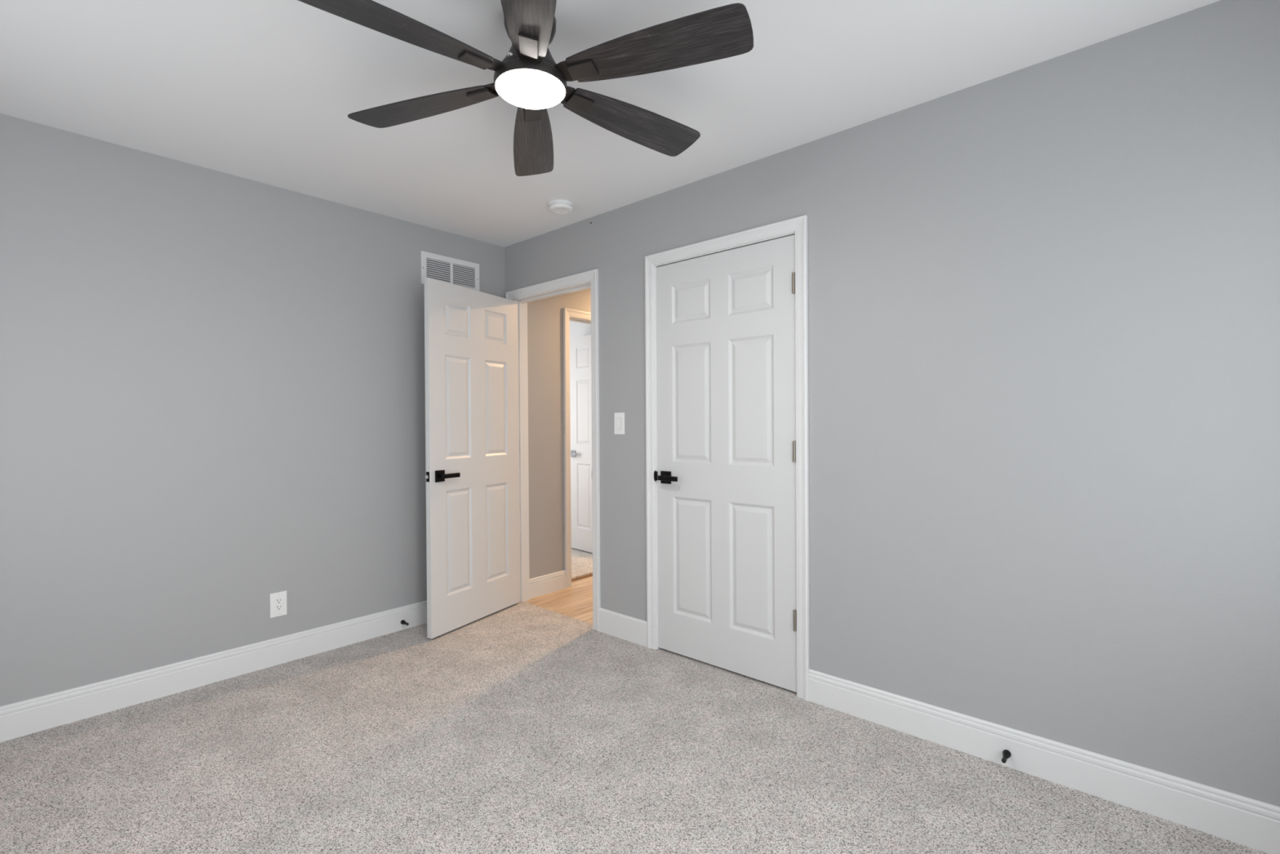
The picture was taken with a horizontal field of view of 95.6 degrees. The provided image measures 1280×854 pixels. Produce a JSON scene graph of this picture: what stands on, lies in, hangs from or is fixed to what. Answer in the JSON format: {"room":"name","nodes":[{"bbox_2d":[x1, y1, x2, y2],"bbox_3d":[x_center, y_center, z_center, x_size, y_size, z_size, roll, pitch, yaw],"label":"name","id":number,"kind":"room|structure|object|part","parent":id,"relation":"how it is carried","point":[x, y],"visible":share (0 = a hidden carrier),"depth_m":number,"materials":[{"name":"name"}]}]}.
{"room":"empty bedroom","nodes":[
{"label":"empty bedroom","id":0,"kind":"room"},
{"bbox_2d":[0,113,505,706],"bbox_3d":[-1.983,-0.007,2.918,0.120,2.440,3.050,0,1,42],"label":"wall","id":1,"kind":"structure","parent":0,"point":[212,382],"depth_m":2.71,"materials":[{"name":"grey paint"}]},
{"bbox_2d":[0,600,426,742],"bbox_3d":[-1.876,1.145,2.938,0.014,0.135,2.900,0,1,42],"label":"baseboard","id":2,"kind":"structure","parent":1,"relation":"attached to","point":[24,717],"depth_m":2.69,"materials":[{"name":"white paint"}]},
{"bbox_2d":[270,590,287,617],"bbox_3d":[-1.850,0.907,2.973,0.007,0.124,0.077,0,1,42],"label":"wall outlet","id":3,"kind":"object","parent":1,"relation":"attached to","point":[278,601],"visible":1,"depth_m":2.97,"materials":[{"name":"white plastic"}]},
{"bbox_2d":[275,596,282,611],"bbox_3d":[-1.848,0.907,2.971,0.002,0.067,0.034,0,1,42],"label":"receptacle","id":4,"kind":"object","parent":3,"relation":"attached to","point":[278,600],"depth_m":2.97,"materials":[{"name":"white plastic"}]},
{"bbox_2d":[400,619,408,625],"bbox_3d":[-1.386,1.159,3.431,0.066,0.026,0.026,0,1,42],"label":"door stop","id":5,"kind":"object","parent":1,"relation":"attached to","point":[402,621],"visible":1,"depth_m":3.43,"materials":[{"name":"black metal"}]},
{"bbox_3d":[-1.393,1.159,3.437,0.048,0.026,0.026,0,1,42],"label":"stop stem","id":6,"kind":"part","parent":5,"relation":"part of","materials":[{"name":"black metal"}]},
{"bbox_2d":[421,250,479,291],"bbox_3d":[-1.202,-0.979,3.704,0.008,0.200,0.407,0,1,42],"label":"air vent","id":7,"kind":"object","parent":1,"relation":"in","point":[457,272],"visible":0.93,"depth_m":3.70,"materials":[{"name":"white metal"}]},
{"bbox_3d":[-1.262,-0.978,3.637,0.005,0.128,0.162,0,1,42],"label":"louver panel","id":8,"kind":"part","parent":7,"relation":"part of","materials":[{"name":"white metal"}]},
{"bbox_3d":[-1.143,-0.980,3.772,0.005,0.128,0.162,0,1,42],"label":"louver panel","id":9,"kind":"part","parent":7,"relation":"part of","materials":[{"name":"white metal"}]},
{"bbox_2d":[527,288,591,578],"bbox_3d":[0.202,-0.028,5.301,0.115,2.460,3.185,0,1,42],"label":"wall","id":10,"kind":"structure","parent":0,"point":[544,316],"depth_m":4.22,"materials":[{"name":"grey paint"}]},
{"bbox_2d":[528,569,566,598],"bbox_3d":[-0.677,1.140,4.210,0.014,0.135,0.364,0,1,42],"label":"baseboard","id":11,"kind":"structure","parent":10,"relation":"attached to","point":[556,581],"depth_m":4.21,"materials":[{"name":"white paint"}]},
{"bbox_2d":[563,307,591,588],"bbox_3d":[-0.311,0.154,4.720,0.152,2.094,0.903,0,1,42],"label":"trim","id":12,"kind":"structure","parent":10,"relation":"attached to","point":[569,314],"depth_m":4.35,"materials":[{"name":"white paint"}]},
{"bbox_3d":[-0.307,0.185,4.717,0.033,2.032,0.779,0,1,42],"label":"stop molding","id":13,"kind":"part","parent":12,"relation":"part of","materials":[{"name":"white paint"}]},
{"bbox_2d":[569,334,592,552],"bbox_3d":[-0.410,0.157,5.372,0.141,2.025,0.762,-1,1,-43],"label":"door","id":14,"kind":"structure","parent":10,"relation":"in","point":[580,396],"depth_m":5.50,"materials":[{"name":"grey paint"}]},
{"bbox_2d":[571,573,592,582],"bbox_3d":[-0.337,1.242,4.763,0.058,0.094,0.790,0,1,42],"label":"trim","id":15,"kind":"structure","parent":10,"relation":"attached to","point":[585,576],"depth_m":4.62,"materials":[{"name":"brown wood"}]},
{"bbox_2d":[569,320,591,338],"bbox_3d":[-1.050,-0.037,6.266,3.040,2.440,0.100,0,1,42],"label":"wall","id":16,"kind":"structure","parent":0,"point":[576,329],"depth_m":5.79,"materials":[{"name":"grey paint"}]},
{"bbox_2d":[571,547,592,578],"bbox_3d":[-1.508,1.237,5.762,3.022,0.104,1.585,0,1,42],"label":"floor","id":17,"kind":"structure","parent":0,"point":[581,560],"depth_m":5.06,"materials":[{"name":"carpet"}]},
{"bbox_2d":[0,0,1220,247],"bbox_3d":[-0.456,-1.287,1.550,4.220,0.120,3.050,0,1,42],"label":"ceiling","id":18,"kind":"structure","parent":0,"point":[265,91],"depth_m":2.07,"materials":[{"name":"white paint"}]},
{"bbox_2d":[297,0,753,176],"bbox_3d":[-0.329,-1.114,1.744,1.270,0.230,1.315,0,1,42],"label":"ceiling fan","id":19,"kind":"object","parent":18,"relation":"hanging from","point":[528,77],"visible":1,"depth_m":1.65,"materials":[{"name":"brown wood"}]},
{"bbox_3d":[-0.638,-1.035,1.491,0.523,0.006,0.157,-1,12,-39],"label":"fan blade","id":20,"kind":"part","parent":19,"relation":"part of","materials":[{"name":"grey wood"}]},
{"bbox_3d":[-0.703,-1.038,1.885,0.523,0.006,0.157,0,12,21],"label":"fan blade","id":21,"kind":"part","parent":19,"relation":"part of","materials":[{"name":"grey wood"}]},
{"bbox_3d":[-0.264,-1.036,1.349,0.157,0.006,0.523,11,-1,-9],"label":"fan blade","id":22,"kind":"part","parent":19,"relation":"part of","materials":[{"name":"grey wood"}]},
{"bbox_2d":[496,69,564,109],"bbox_3d":[-0.328,-1.010,1.744,0.202,0.023,0.202,0,1,42],"label":"diffuser","id":23,"kind":"object","parent":19,"relation":"attached to","point":[528,89],"depth_m":1.71,"materials":[{"name":"white glass"}]},
{"bbox_3d":[-0.393,-1.041,2.139,0.157,0.006,0.523,-12,2,-9],"label":"fan blade","id":24,"kind":"part","parent":19,"relation":"part of","materials":[{"name":"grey wood"}]},
{"bbox_3d":[-0.019,-1.042,1.998,0.523,0.006,0.157,-1,-11,-39],"label":"fan blade","id":25,"kind":"part","parent":19,"relation":"part of","materials":[{"name":"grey wood"}]},
{"bbox_3d":[0.046,-1.040,1.603,0.523,0.006,0.157,0,-11,21],"label":"fan blade","id":26,"kind":"part","parent":19,"relation":"part of","materials":[{"name":"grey wood"}]},
{"bbox_2d":[548,199,573,213],"bbox_3d":[-0.439,-1.219,3.231,0.138,0.040,0.138,0,1,42],"label":"smoke detector","id":27,"kind":"object","parent":18,"relation":"attached to","point":[559,206],"visible":1,"depth_m":3.19,"materials":[{"name":"white plastic"}]},
{"bbox_2d":[0,576,1268,853],"bbox_3d":[0.676,1.248,2.785,4.160,0.100,6.350,0,1,42],"label":"floor","id":28,"kind":"structure","parent":0,"point":[521,727],"depth_m":2.04,"materials":[{"name":"grey carpet"}]},
{"bbox_2d":[504,0,1279,806],"bbox_3d":[0.601,-0.012,2.745,4.220,2.460,0.115,0,1,42],"label":"wall","id":29,"kind":"structure","parent":0,"point":[1043,297],"depth_m":1.98,"materials":[{"name":"grey paint"}]},
{"bbox_2d":[423,277,519,638],"bbox_3d":[-1.016,0.173,3.605,0.141,2.032,0.786,0,0,28],"label":"door","id":30,"kind":"structure","parent":29,"relation":"in","point":[472,449],"depth_m":3.54,"materials":[{"name":"white paint"}]},
{"bbox_3d":[-1.194,0.281,3.271,0.025,0.057,0.003,0,0,28],"label":"latch plate","id":31,"kind":"part","parent":30,"relation":"part of","materials":[{"name":"black metal"}]},
{"bbox_3d":[-1.102,0.280,3.350,0.053,0.025,0.124,0,0,28],"label":"handle","id":32,"kind":"part","parent":30,"relation":"part of","materials":[{"name":"black metal"}]},
{"bbox_2d":[505,268,600,631],"bbox_3d":[-0.532,0.143,3.750,0.888,2.134,0.152,0,1,42],"label":"trim","id":33,"kind":"structure","parent":29,"relation":"attached to","point":[588,279],"depth_m":3.74,"materials":[{"name":"white paint"}]},
{"bbox_3d":[-0.488,0.142,3.800,0.888,2.134,0.018,0,1,42],"label":"casing","id":34,"kind":"part","parent":33,"relation":"part of","materials":[{"name":"white paint"}]},
{"bbox_3d":[-0.532,0.174,3.751,0.764,2.072,0.033,0,1,42],"label":"stop molding","id":35,"kind":"part","parent":33,"relation":"part of","materials":[{"name":"white paint"}]},
{"bbox_2d":[613,412,624,434],"bbox_3d":[-0.118,-0.020,3.299,0.079,0.124,0.009,0,1,42],"label":"light switch","id":36,"kind":"object","parent":29,"relation":"attached to","point":[619,417],"visible":1,"depth_m":3.29,"materials":[{"name":"white plastic"}]},
{"bbox_2d":[598,607,647,647],"bbox_3d":[-0.096,1.131,3.290,0.376,0.135,0.014,0,1,42],"label":"baseboard","id":37,"kind":"structure","parent":29,"relation":"attached to","point":[628,628],"depth_m":3.28,"materials":[{"name":"white paint"}]},
{"bbox_2d":[655,234,796,692],"bbox_3d":[0.388,0.166,2.850,0.810,2.043,0.088,0,1,42],"label":"door","id":38,"kind":"structure","parent":29,"relation":"in","point":[726,415],"depth_m":2.82,"materials":[{"name":"white paint"}]},
{"bbox_3d":[0.157,0.267,3.032,0.123,0.025,0.053,0,1,42],"label":"handle","id":39,"kind":"part","parent":38,"relation":"part of","materials":[{"name":"black metal"}]},
{"bbox_2d":[644,214,809,700],"bbox_3d":[0.424,0.137,2.892,0.930,2.122,0.134,0,1,42],"label":"trim","id":40,"kind":"structure","parent":29,"relation":"attached to","point":[798,226],"depth_m":2.61,"materials":[{"name":"white paint"}]},
{"bbox_3d":[0.084,0.263,3.120,0.014,0.058,0.014,0,1,42],"label":"strike plate","id":41,"kind":"part","parent":40,"relation":"part of","materials":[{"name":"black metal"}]},
{"bbox_2d":[1001,749,1011,763],"bbox_3d":[1.274,1.151,2.025,0.026,0.026,0.066,0,1,42],"label":"door stop","id":42,"kind":"object","parent":29,"relation":"attached to","point":[1006,753],"visible":1,"depth_m":2.03,"materials":[{"name":"black metal"}]},
{"bbox_3d":[1.279,1.151,2.031,0.026,0.026,0.048,0,1,42],"label":"stop stem","id":43,"kind":"part","parent":42,"relation":"part of","materials":[{"name":"black metal"}]},
{"bbox_2d":[808,668,1279,853],"bbox_3d":[1.387,1.131,1.978,1.725,0.135,0.014,0,1,42],"label":"baseboard","id":44,"kind":"structure","parent":29,"relation":"attached to","point":[1244,820],"depth_m":1.93,"materials":[{"name":"white paint"}]}
]}

